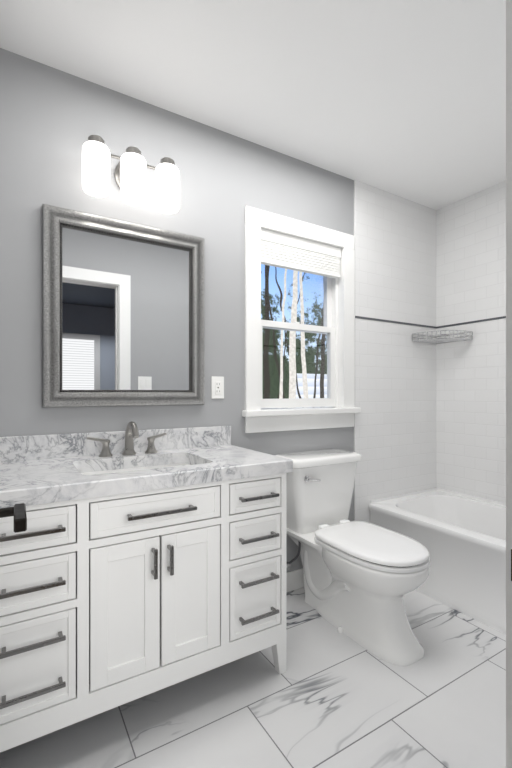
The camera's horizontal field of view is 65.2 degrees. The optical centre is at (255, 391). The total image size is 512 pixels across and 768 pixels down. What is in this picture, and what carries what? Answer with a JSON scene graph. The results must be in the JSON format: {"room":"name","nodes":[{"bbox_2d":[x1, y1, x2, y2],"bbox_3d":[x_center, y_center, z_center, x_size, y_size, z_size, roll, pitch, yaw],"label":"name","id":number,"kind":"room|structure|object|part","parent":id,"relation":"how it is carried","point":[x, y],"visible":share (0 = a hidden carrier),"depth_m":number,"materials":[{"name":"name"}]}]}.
{"room":"bathroom","nodes":[
{"label":"bathroom","id":0,"kind":"room"},
{"bbox_2d":[0,48,353,572],"bbox_3d":[0.105,-0.110,2.376,3.165,2.550,0.140,0,0,-31],"label":"wall","id":1,"kind":"structure","parent":0,"point":[52,119],"depth_m":1.91,"materials":[{"name":"grey paint"}]},
{"bbox_2d":[42,204,203,407],"bbox_3d":[-0.579,-0.360,1.859,0.730,0.850,0.036,0,0,-31],"label":"mirror","id":2,"kind":"object","parent":1,"relation":"attached to","point":[122,313],"visible":1,"depth_m":1.84,"materials":[{"name":"grey metal"}]},
{"label":"glass","id":3,"kind":"part","parent":2,"relation":"part of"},
{"bbox_2d":[82,135,179,213],"bbox_3d":[-0.557,-0.960,1.794,0.422,0.230,0.170,0,0,-31],"label":"sconce","id":4,"kind":"object","parent":1,"relation":"attached to","point":[130,173],"visible":1,"depth_m":1.73,"materials":[{"name":"white glass"}]},
{"bbox_2d":[211,376,223,398],"bbox_3d":[-0.201,-0.023,2.104,0.072,0.116,0.010,0,0,-31],"label":"outlet","id":5,"kind":"object","parent":1,"relation":"attached to","point":[217,387],"visible":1,"depth_m":2.10,"materials":[{"name":"white plastic"}]},
{"bbox_2d":[286,568,303,592],"bbox_3d":[0.247,1.110,2.372,0.924,0.110,0.014,0,0,-31],"label":"baseboard","id":6,"kind":"structure","parent":1,"relation":"attached to","point":[294,579],"depth_m":2.34,"materials":[{"name":"white wood"}]},
{"bbox_2d":[242,206,360,432],"bbox_3d":[0.264,-0.395,2.437,0.850,1.240,0.190,0,0,-31],"label":"window","id":7,"kind":"structure","parent":1,"relation":"in","point":[284,242],"depth_m":2.42,"materials":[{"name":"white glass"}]},
{"bbox_3d":[0.241,-0.417,2.475,0.533,0.935,0.037,0,0,-31],"label":"glass","id":8,"kind":"part","parent":7,"relation":"part of","materials":[{"name":"clear glass"}]},
{"bbox_2d":[256,228,340,278],"bbox_3d":[0.272,-0.829,2.424,0.614,0.189,0.042,0,0,-31],"label":"blind","id":9,"kind":"object","parent":7,"relation":"attached to","point":[279,249],"depth_m":2.40,"materials":[{"name":"white fabric"}]},
{"bbox_2d":[354,180,435,522],"bbox_3d":[1.011,-0.110,2.835,0.860,2.550,0.010,0,0,-31],"label":"tile","id":10,"kind":"structure","parent":1,"relation":"attached to","point":[395,364],"depth_m":2.80,"materials":[{"name":"white tile"}]},
{"bbox_2d":[412,330,472,343],"bbox_3d":[1.325,-0.396,2.852,0.287,0.058,0.287,0,0,-31],"label":"caddy","id":11,"kind":"object","parent":10,"relation":"attached to","point":[436,340],"visible":1,"depth_m":2.82,"materials":[{"name":"silver metal"}]},
{"bbox_2d":[0,587,505,767],"bbox_3d":[0.543,1.195,1.665,3.250,0.060,1.810,0,0,-31],"label":"floor","id":12,"kind":"structure","parent":0,"point":[331,697],"depth_m":1.45,"materials":[{"name":"tile"}]},
{"bbox_2d":[0,421,292,752],"bbox_3d":[-0.462,0.647,1.608,1.100,1.036,0.585,0,0,-31],"label":"bathroom vanity","id":13,"kind":"object","parent":12,"relation":"on","point":[135,563],"visible":1,"depth_m":1.37,"materials":[{"name":"white wood"}]},
{"bbox_2d":[0,425,292,513],"bbox_3d":[-0.465,0.255,1.613,1.100,0.150,0.573,0,0,-31],"label":"countertop","id":14,"kind":"structure","parent":13,"relation":"on","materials":[{"name":"white stone"}]},
{"bbox_2d":[86,421,166,457],"bbox_3d":[-0.544,0.204,1.754,0.352,0.152,0.160,0,0,-31],"label":"faucet","id":15,"kind":"object","parent":14,"relation":"on","point":[131,432],"depth_m":1.77,"materials":[{"name":"silver metal"}]},
{"bbox_2d":[275,449,429,665],"bbox_3d":[0.498,0.759,2.050,0.504,0.811,0.804,0,0,-31],"label":"toilet","id":16,"kind":"object","parent":12,"relation":"on","point":[362,579],"visible":0.88,"depth_m":1.95,"materials":[{"name":"ceramic"}]},
{"bbox_3d":[0.561,0.737,1.945,0.382,0.055,0.558,0,0,-31],"label":"seat","id":17,"kind":"part","parent":16,"relation":"part of","materials":[{"name":"plastic"}]},
{"bbox_2d":[369,487,505,633],"bbox_3d":[1.455,0.945,2.203,0.727,0.440,1.524,0,0,-31],"label":"bathtub","id":18,"kind":"object","parent":12,"relation":"on","point":[461,537],"visible":0.75,"depth_m":2.24,"materials":[{"name":"ceramic"}]},
{"bbox_2d":[0,0,505,209],"bbox_3d":[0.308,-1.415,1.523,4.940,0.060,1.810,0,0,-31],"label":"ceiling","id":19,"kind":"structure","parent":0,"point":[405,99],"depth_m":1.72,"materials":[{"name":"white paint"}]},
{"bbox_3d":[0.744,-0.110,0.799,4.700,2.550,0.120,0,0,-31],"label":"wall","id":20,"kind":"structure","parent":0,"visible":0},
{"bbox_2d":[0,503,26,532],"bbox_3d":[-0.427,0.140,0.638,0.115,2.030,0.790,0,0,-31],"label":"door handle","id":21,"kind":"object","parent":20,"relation":"in","point":[17,512],"depth_m":0.88,"materials":[{"name":"brown metal"}]},
{"bbox_2d":[506,0,511,767],"bbox_3d":[0.145,0.092,0.449,0.958,2.145,0.138,0,0,-31],"label":"door frame","id":22,"kind":"structure","parent":20,"relation":"attached to","point":[508,380],"depth_m":0.70,"materials":[{"name":"white wood"}]},
{"bbox_2d":[511,549,511,580],"bbox_3d":[0.454,0.302,0.682,0.008,0.055,0.038,0,0,-31],"label":"trim","id":23,"kind":"structure","parent":20,"relation":"attached to","point":[511,564],"depth_m":0.70,"materials":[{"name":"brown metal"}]},
{"bbox_3d":[1.837,-0.110,2.434,0.140,2.550,1.550,0,0,-31],"label":"wall","id":24,"kind":"structure","parent":0,"visible":0},
{"bbox_2d":[355,316,436,328],"bbox_3d":[1.006,-0.490,2.824,0.840,0.014,0.004,0,0,-31],"label":"trim","id":25,"kind":"structure","parent":24,"relation":"attached to","point":[390,321],"depth_m":2.80,"materials":[{"name":"grey tile"}]},
{"bbox_2d":[436,180,505,502],"bbox_3d":[1.773,-0.110,2.395,0.010,2.550,1.530,0,0,-31],"label":"tile","id":26,"kind":"structure","parent":24,"relation":"attached to","point":[470,374],"depth_m":2.81,"materials":[{"name":"white tile"}]},
{"bbox_2d":[437,316,505,327],"bbox_3d":[1.767,-0.490,2.391,0.004,0.014,1.530,0,0,-31],"label":"trim","id":27,"kind":"structure","parent":24,"relation":"attached to","point":[502,317],"depth_m":2.80,"materials":[{"name":"grey tile"}]},
{"label":"outside","id":28,"kind":"structure","parent":0,"visible":0},
{"bbox_2d":[261,264,326,408],"bbox_3d":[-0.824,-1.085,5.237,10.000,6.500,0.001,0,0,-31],"label":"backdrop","id":29,"kind":"structure","parent":28,"point":[288,346],"depth_m":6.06,"materials":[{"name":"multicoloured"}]}
]}

